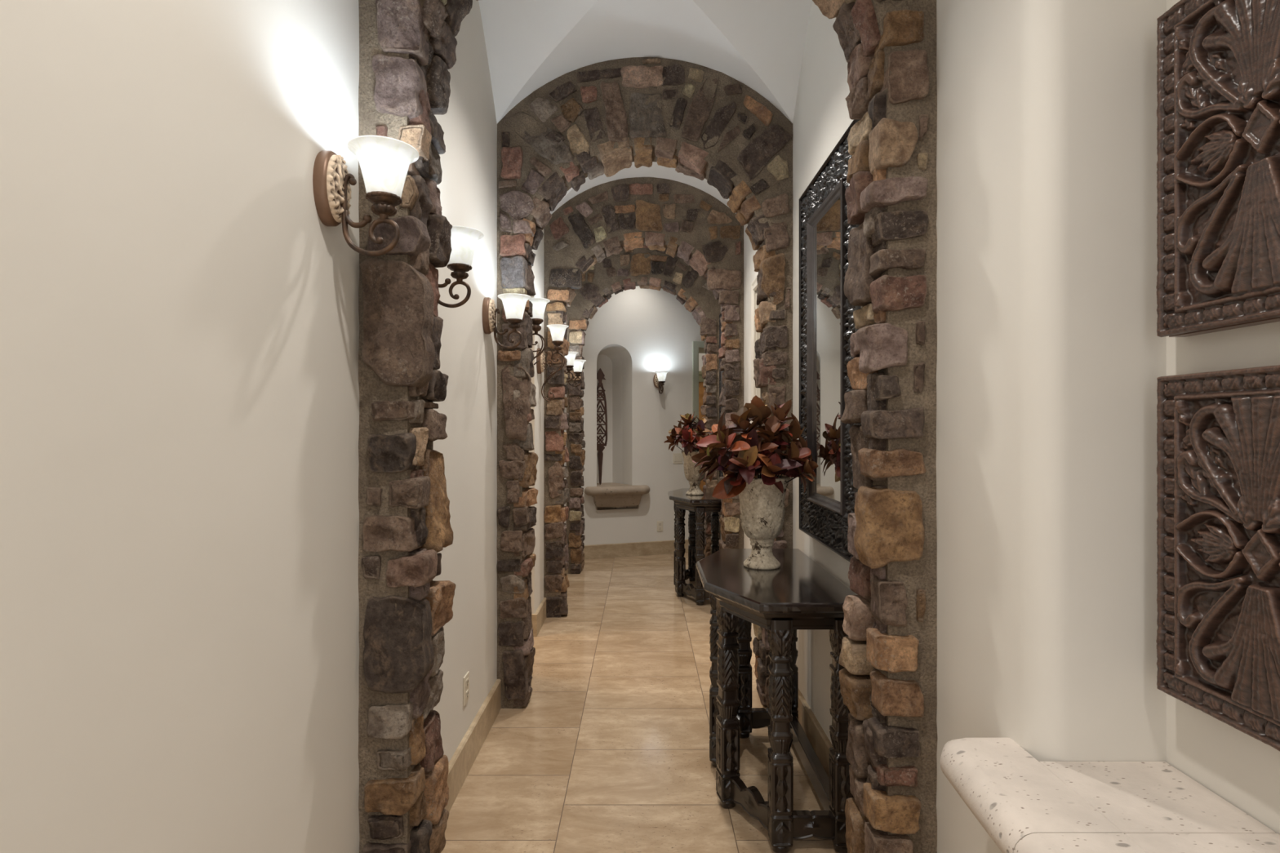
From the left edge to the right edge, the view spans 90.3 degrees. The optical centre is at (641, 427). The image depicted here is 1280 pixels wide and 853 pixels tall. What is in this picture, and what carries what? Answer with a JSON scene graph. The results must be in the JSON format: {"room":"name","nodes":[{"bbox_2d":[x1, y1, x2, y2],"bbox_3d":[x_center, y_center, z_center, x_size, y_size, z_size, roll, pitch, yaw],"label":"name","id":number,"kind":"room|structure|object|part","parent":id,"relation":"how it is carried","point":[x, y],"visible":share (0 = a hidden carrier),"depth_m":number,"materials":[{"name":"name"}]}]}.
{"room":"hallway","nodes":[
{"label":"hallway","id":0,"kind":"room"},
{"bbox_2d":[0,0,566,852],"bbox_3d":[-0.796,-0.450,2.300,0.140,3.720,9.800,0,0,0],"label":"wall","id":1,"kind":"structure","parent":0,"point":[180,316],"depth_m":1.04,"materials":[{"name":"paint"}]},
{"bbox_2d":[312,135,419,256],"bbox_3d":[-0.620,-0.512,1.456,0.212,0.242,0.152,0,0,0],"label":"wall sconce","id":2,"kind":"object","parent":1,"relation":"attached to","point":[384,162],"visible":1,"depth_m":1.43,"materials":[{"name":"white glass"}]},
{"bbox_3d":[-0.626,-0.485,1.456,0.144,0.188,0.020,0,0,0],"label":"arm","id":3,"kind":"part","parent":2,"relation":"part of","materials":[{"name":"brown metal"}]},
{"bbox_3d":[-0.590,-0.580,1.456,0.152,0.107,0.152,0,0,0],"label":"lamp shade","id":4,"kind":"part","parent":2,"relation":"part of","materials":[{"name":"white glass"}]},
{"bbox_2d":[438,225,484,307],"bbox_3d":[-0.620,-0.507,2.060,0.212,0.242,0.152,0,0,0],"label":"wall sconce","id":5,"kind":"object","parent":1,"relation":"attached to","point":[464,240],"visible":0.45,"depth_m":2.03,"materials":[{"name":"white glass"}]},
{"bbox_3d":[-0.626,-0.480,2.060,0.144,0.188,0.020,0,0,0],"label":"arm","id":6,"kind":"part","parent":5,"relation":"part of","materials":[{"name":"brown metal"}]},
{"bbox_3d":[-0.590,-0.575,2.060,0.152,0.107,0.152,0,0,0],"label":"lamp shade","id":7,"kind":"part","parent":5,"relation":"part of","materials":[{"name":"white glass"}]},
{"bbox_2d":[462,671,469,706],"bbox_3d":[-0.722,1.076,2.620,0.009,0.116,0.072,0,0,0],"label":"wall outlet","id":8,"kind":"object","parent":1,"relation":"attached to","point":[466,678],"visible":1,"depth_m":2.61,"materials":[{"name":"beige plastic"}]},
{"bbox_2d":[482,293,530,349],"bbox_3d":[-0.620,-0.482,2.945,0.212,0.242,0.152,0,0,0],"label":"wall sconce","id":9,"kind":"object","parent":1,"relation":"attached to","point":[514,304],"visible":1,"depth_m":2.91,"materials":[{"name":"white glass"}]},
{"bbox_3d":[-0.626,-0.455,2.945,0.144,0.188,0.020,0,0,0],"label":"arm","id":10,"kind":"part","parent":9,"relation":"part of","materials":[{"name":"brown metal"}]},
{"bbox_3d":[-0.590,-0.549,2.945,0.152,0.107,0.152,0,0,0],"label":"lamp shade","id":11,"kind":"part","parent":9,"relation":"part of","materials":[{"name":"white glass"}]},
{"bbox_2d":[444,568,568,811],"bbox_3d":[-1.845,1.336,2.075,2.279,0.148,9.350,0,0,0],"label":"baseboard","id":12,"kind":"structure","parent":1,"relation":"attached to","point":[464,756],"depth_m":2.73,"materials":[{"name":"stone"}]},
{"bbox_2d":[528,297,550,364],"bbox_3d":[-0.618,-0.442,3.530,0.216,0.523,0.152,0,0,0],"label":"wall sconce","id":13,"kind":"object","parent":1,"relation":"attached to","point":[539,306],"visible":0.3,"depth_m":3.50,"materials":[{"name":"white glass"}]},
{"bbox_3d":[-0.617,-0.369,3.530,0.168,0.377,0.017,0,0,0],"label":"arm","id":14,"kind":"part","parent":13,"relation":"part of","materials":[{"name":"brown metal"}]},
{"bbox_3d":[-0.586,-0.649,3.530,0.152,0.107,0.152,0,0,0],"label":"lamp shade","id":15,"kind":"part","parent":13,"relation":"part of","materials":[{"name":"white glass"}]},
{"bbox_2d":[536,324,568,400],"bbox_3d":[-0.618,-0.442,4.430,0.216,0.523,0.152,0,0,0],"label":"wall sconce","id":16,"kind":"object","parent":1,"relation":"attached to","point":[557,331],"visible":0.98,"depth_m":4.41,"materials":[{"name":"white glass"}]},
{"bbox_3d":[-0.617,-0.369,4.430,0.168,0.377,0.017,0,0,0],"label":"arm","id":17,"kind":"part","parent":16,"relation":"part of","materials":[{"name":"brown metal"}]},
{"bbox_3d":[-0.586,-0.649,4.430,0.152,0.107,0.152,0,0,0],"label":"lamp shade","id":18,"kind":"part","parent":16,"relation":"part of","materials":[{"name":"white glass"}]},
{"bbox_2d":[564,351,578,382],"bbox_3d":[-0.620,-0.482,5.150,0.212,0.242,0.152,0,0,0],"label":"wall sconce","id":19,"kind":"object","parent":1,"relation":"attached to","point":[571,357],"visible":0.35,"depth_m":5.12,"materials":[{"name":"white glass"}]},
{"bbox_3d":[-0.626,-0.455,5.150,0.144,0.188,0.020,0,0,0],"label":"arm","id":20,"kind":"part","parent":19,"relation":"part of","materials":[{"name":"brown metal"}]},
{"bbox_3d":[-0.590,-0.549,5.150,0.152,0.107,0.152,0,0,0],"label":"lamp shade","id":21,"kind":"part","parent":19,"relation":"part of","materials":[{"name":"white glass"}]},
{"bbox_2d":[564,360,586,386],"bbox_3d":[-0.620,-0.492,5.860,0.212,0.242,0.152,0,0,0],"label":"wall sconce","id":22,"kind":"object","parent":1,"relation":"attached to","point":[578,364],"visible":0.56,"depth_m":5.83,"materials":[{"name":"white glass"}]},
{"bbox_3d":[-0.626,-0.465,5.860,0.144,0.188,0.020,0,0,0],"label":"arm","id":23,"kind":"part","parent":22,"relation":"part of","materials":[{"name":"brown metal"}]},
{"bbox_3d":[-0.590,-0.559,5.860,0.152,0.107,0.152,0,0,0],"label":"lamp shade","id":24,"kind":"part","parent":22,"relation":"part of","materials":[{"name":"white glass"}]},
{"bbox_2d":[440,552,838,852],"bbox_3d":[0.015,1.450,3.950,6.400,0.080,13.100,0,0,0],"label":"floor","id":25,"kind":"structure","parent":0,"point":[608,750],"depth_m":2.79,"materials":[{"name":"tile"}]},
{"bbox_2d":[543,177,743,617],"bbox_3d":[0.015,-0.221,4.809,1.485,3.274,0.257,0,0,0],"label":"stone arch","id":26,"kind":"object","parent":25,"relation":"on","point":[660,214],"visible":0.84,"depth_m":4.71,"materials":[{"name":"brown stone"}]},
{"bbox_2d":[566,244,720,573],"bbox_3d":[0.015,-0.223,6.201,1.484,3.266,0.255,0,0,0],"label":"stone arch","id":27,"kind":"object","parent":25,"relation":"on","point":[645,268],"visible":0.7,"depth_m":6.11,"materials":[{"name":"brown stone"}]},
{"bbox_2d":[496,57,792,708],"bbox_3d":[0.015,-0.224,3.276,1.482,3.267,0.250,0,0,0],"label":"stone arch","id":28,"kind":"object","parent":25,"relation":"on","point":[593,121],"visible":0.8,"depth_m":3.19,"materials":[{"name":"brown stone"}]},
{"bbox_2d":[358,0,937,852],"bbox_3d":[0.015,-0.242,1.719,1.483,3.304,0.259,0,0,0],"label":"stone arch","id":29,"kind":"object","parent":25,"relation":"on","point":[888,657],"visible":0.98,"depth_m":1.63,"materials":[{"name":"brown stone"}]},
{"bbox_2d":[667,488,721,605],"bbox_3d":[0.484,0.989,5.445,0.515,0.842,0.942,0,0,0],"label":"console table","id":30,"kind":"object","parent":25,"relation":"on","point":[697,506],"visible":0.73,"depth_m":5.27,"materials":[{"name":"black wood"}]},
{"bbox_3d":[0.321,1.022,5.585,0.079,0.775,0.079,0,0,11],"label":"leg","id":31,"kind":"part","parent":30,"relation":"part of","materials":[{"name":"black wood"}]},
{"bbox_3d":[0.321,1.022,5.305,0.079,0.775,0.079,0,0,-11],"label":"leg","id":32,"kind":"part","parent":30,"relation":"part of","materials":[{"name":"black wood"}]},
{"bbox_3d":[0.462,1.022,5.835,0.079,0.775,0.079,0,0,0],"label":"leg","id":33,"kind":"part","parent":30,"relation":"part of","materials":[{"name":"black wood"}]},
{"bbox_2d":[681,450,705,495],"bbox_3d":[0.445,0.385,5.360,0.226,0.366,0.226,0,0,44],"label":"urn vase","id":34,"kind":"object","parent":30,"relation":"on","point":[692,475],"visible":0.7,"depth_m":5.30,"materials":[{"name":"stone"}]},
{"bbox_2d":[664,412,715,455],"bbox_3d":[0.464,0.099,5.314,0.461,0.460,0.478,0,0,-36],"label":"arrangement","id":35,"kind":"object","parent":34,"relation":"in","point":[688,437],"visible":0.7,"depth_m":5.23,"materials":[{"name":"red plant"}]},
{"bbox_3d":[0.462,1.022,5.055,0.079,0.775,0.079,0,0,0],"label":"leg","id":36,"kind":"part","parent":30,"relation":"part of","materials":[{"name":"black wood"}]},
{"bbox_3d":[0.670,1.022,5.835,0.079,0.775,0.079,0,0,0],"label":"leg","id":37,"kind":"part","parent":30,"relation":"part of","materials":[{"name":"black wood"}]},
{"bbox_2d":[698,370,705,488],"bbox_3d":[1.115,0.318,8.870,1.380,2.145,0.680,0,0,0],"label":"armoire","id":38,"kind":"object","parent":25,"relation":"on","point":[701,388],"visible":0.02,"depth_m":8.59,"materials":[{"name":"brown wood"}]},
{"bbox_3d":[1.115,-0.682,8.870,1.380,0.145,0.680,0,0,0],"label":"cornice","id":39,"kind":"part","parent":38,"relation":"part of","materials":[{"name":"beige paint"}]},
{"bbox_2d":[696,548,857,852],"bbox_3d":[0.484,0.989,2.515,0.515,0.842,0.942,0,0,0],"label":"console table","id":40,"kind":"object","parent":25,"relation":"on","point":[800,593],"visible":0.94,"depth_m":2.23,"materials":[{"name":"black wood"}]},
{"bbox_3d":[0.321,1.022,2.655,0.079,0.775,0.079,0,0,11],"label":"leg","id":41,"kind":"part","parent":40,"relation":"part of","materials":[{"name":"black wood"}]},
{"bbox_3d":[0.321,1.022,2.375,0.079,0.775,0.079,0,0,-11],"label":"leg","id":42,"kind":"part","parent":40,"relation":"part of","materials":[{"name":"black wood"}]},
{"bbox_3d":[0.462,1.022,2.905,0.079,0.775,0.079,0,0,0],"label":"leg","id":43,"kind":"part","parent":40,"relation":"part of","materials":[{"name":"black wood"}]},
{"bbox_2d":[738,474,790,569],"bbox_3d":[0.490,0.385,2.600,0.226,0.366,0.226,0,0,-17],"label":"urn vase","id":44,"kind":"object","parent":40,"relation":"on","point":[762,509],"visible":0.95,"depth_m":2.53,"materials":[{"name":"stone"}]},
{"bbox_2d":[691,395,817,498],"bbox_3d":[0.442,0.099,2.612,0.478,0.460,0.461,0,0,0],"label":"arrangement","id":45,"kind":"object","parent":44,"relation":"in","point":[743,456],"visible":1,"depth_m":2.52,"materials":[{"name":"red plant"}]},
{"bbox_3d":[0.462,1.022,2.125,0.079,0.775,0.079,0,0,0],"label":"leg","id":46,"kind":"part","parent":40,"relation":"part of","materials":[{"name":"black wood"}]},
{"bbox_3d":[0.670,1.022,2.905,0.079,0.775,0.079,0,0,0],"label":"leg","id":47,"kind":"part","parent":40,"relation":"part of","materials":[{"name":"black wood"}]},
{"bbox_3d":[0.667,1.325,2.515,0.048,0.082,0.730,0,0,0],"label":"rail","id":48,"kind":"part","parent":40,"relation":"part of","materials":[{"name":"black wood"}]},
{"bbox_3d":[0.670,1.022,2.125,0.079,0.775,0.079,0,0,0],"label":"leg","id":49,"kind":"part","parent":40,"relation":"part of","materials":[{"name":"black wood"}]},
{"bbox_2d":[581,285,704,545],"bbox_3d":[0.882,-0.450,7.537,4.050,3.720,0.500,0,0,-18],"label":"wall","id":50,"kind":"structure","parent":0,"point":[638,333],"depth_m":7.03,"materials":[{"name":"paint"}]},
{"bbox_2d":[584,482,649,510],"bbox_3d":[-0.303,0.760,7.005,0.722,0.254,0.497,0,0,-18],"label":"stone ledge","id":51,"kind":"object","parent":50,"relation":"attached to","point":[606,495],"visible":0.98,"depth_m":6.83,"materials":[{"name":"beige stone"}]},
{"bbox_2d":[596,368,607,484],"bbox_3d":[-0.455,-0.005,6.953,0.161,1.275,0.024,0,0,-18],"label":"sculpture","id":52,"kind":"object","parent":51,"relation":"on","point":[600,375],"visible":0.73,"depth_m":6.95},
{"bbox_3d":[-0.455,-0.138,6.953,0.161,0.694,0.022,0,0,-18],"label":"openwork blade","id":53,"kind":"part","parent":52,"relation":"part of","materials":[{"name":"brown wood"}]},
{"bbox_2d":[582,539,688,559],"bbox_3d":[-0.061,1.336,6.963,1.365,0.148,0.020,0,0,-18],"label":"baseboard","id":54,"kind":"structure","parent":50,"relation":"attached to","point":[663,547],"depth_m":6.93,"materials":[{"name":"stone"}]},
{"bbox_2d":[657,520,662,531],"bbox_3d":[0.200,1.098,7.053,0.072,0.116,0.009,0,0,-18],"label":"wall outlet","id":55,"kind":"object","parent":50,"relation":"attached to","point":[660,523],"visible":1,"depth_m":7.05,"materials":[{"name":"beige plastic"}]},
{"bbox_2d":[653,370,668,394],"bbox_3d":[0.207,-0.482,6.948,0.152,0.242,0.212,0,0,-18],"label":"wall sconce","id":56,"kind":"object","parent":50,"relation":"attached to","point":[659,379],"visible":1,"depth_m":6.90,"materials":[{"name":"white glass"}]},
{"bbox_3d":[0.205,-0.455,6.954,0.020,0.188,0.144,0,0,-18],"label":"arm","id":57,"kind":"part","parent":56,"relation":"part of","materials":[{"name":"brown metal"}]},
{"bbox_3d":[0.216,-0.549,6.920,0.152,0.107,0.152,0,0,-18],"label":"lamp shade","id":58,"kind":"part","parent":56,"relation":"part of","materials":[{"name":"white glass"}]},
{"bbox_2d":[672,453,682,463],"bbox_3d":[0.403,0.350,7.117,0.115,0.116,0.010,0,0,-18],"label":"switch plate","id":59,"kind":"object","parent":50,"relation":"attached to","point":[677,457],"visible":0.95,"depth_m":7.11,"materials":[{"name":"beige plastic"}]},
{"bbox_2d":[692,341,705,450],"bbox_3d":[0.961,0.223,7.551,0.970,2.375,0.522,0,0,-18],"label":"trim","id":60,"kind":"structure","parent":50,"relation":"attached to","point":[698,348],"depth_m":7.17,"materials":[{"name":"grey paint"}]},
{"bbox_2d":[478,0,812,214],"bbox_3d":[0.015,-1.865,3.950,6.400,1.050,13.100,0,0,0],"label":"ceiling","id":61,"kind":"structure","parent":0,"point":[759,44],"depth_m":2.96,"materials":[{"name":"paint"}]},
{"bbox_2d":[698,353,705,370],"bbox_3d":[-0.135,-0.450,8.295,5.900,3.720,4.210,0,0,0],"label":"wall","id":62,"kind":"structure","parent":0,"point":[700,362],"depth_m":10.30,"materials":[{"name":"paint"}]},
{"bbox_2d":[720,0,1279,852],"bbox_3d":[0.956,-0.450,1.865,0.400,3.720,8.930,0,0,0],"label":"wall","id":63,"kind":"structure","parent":0,"point":[1051,356],"depth_m":1.23,"materials":[{"name":"paint"}]},
{"bbox_2d":[719,313,723,477],"bbox_3d":[0.726,-0.281,5.393,0.057,1.480,0.769,0,0,0],"label":"wall mirror","id":64,"kind":"object","parent":63,"relation":"attached to","point":[721,474],"visible":0.07,"depth_m":5.75,"materials":[{"name":"black paint"}]},
{"bbox_3d":[0.715,-0.281,5.393,0.036,1.182,0.471,0,0,0],"label":"moulding","id":65,"kind":"part","parent":64,"relation":"part of","materials":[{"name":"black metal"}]},
{"bbox_2d":[797,688,832,777],"bbox_3d":[0.746,1.336,1.755,0.020,0.148,8.710,0,0,0],"label":"baseboard","id":66,"kind":"structure","parent":63,"relation":"attached to","point":[820,741],"depth_m":2.72,"materials":[{"name":"stone"}]},
{"bbox_2d":[799,119,861,561],"bbox_3d":[0.726,-0.281,2.462,0.057,1.480,0.769,0,0,0],"label":"wall mirror","id":67,"kind":"object","parent":63,"relation":"attached to","point":[826,319],"visible":0.66,"depth_m":2.48,"materials":[{"name":"black paint"}]},
{"bbox_3d":[0.715,-0.281,2.462,0.036,1.182,0.471,0,0,0],"label":"moulding","id":68,"kind":"part","parent":67,"relation":"part of","materials":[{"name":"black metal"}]},
{"bbox_3d":[0.720,-0.281,2.462,0.004,1.106,0.395,0,0,0],"label":"glass","id":69,"kind":"part","parent":67,"relation":"part of","materials":[{"name":"white mirror"}]},
{"bbox_2d":[939,737,1279,852],"bbox_3d":[0.787,0.745,0.707,0.422,0.215,1.260,0,0,0],"label":"stone sill","id":70,"kind":"structure","parent":63,"relation":"attached to","point":[1025,804],"depth_m":1.07,"materials":[{"name":"beige stone"}]},
{"bbox_2d":[1155,364,1279,751],"bbox_3d":[0.968,0.195,0.974,0.062,0.576,0.396,0,0,0],"label":"wood panel","id":71,"kind":"object","parent":63,"relation":"attached to","point":[1218,640],"visible":1,"depth_m":1.04,"materials":[{"name":"brown wood"}]},
{"bbox_2d":[1155,0,1279,337],"bbox_3d":[0.968,-0.459,0.974,0.062,0.588,0.396,0,0,0],"label":"wood panel","id":72,"kind":"object","parent":63,"relation":"attached to","point":[1218,65],"visible":1,"depth_m":1.05,"materials":[{"name":"brown wood"}]}
]}

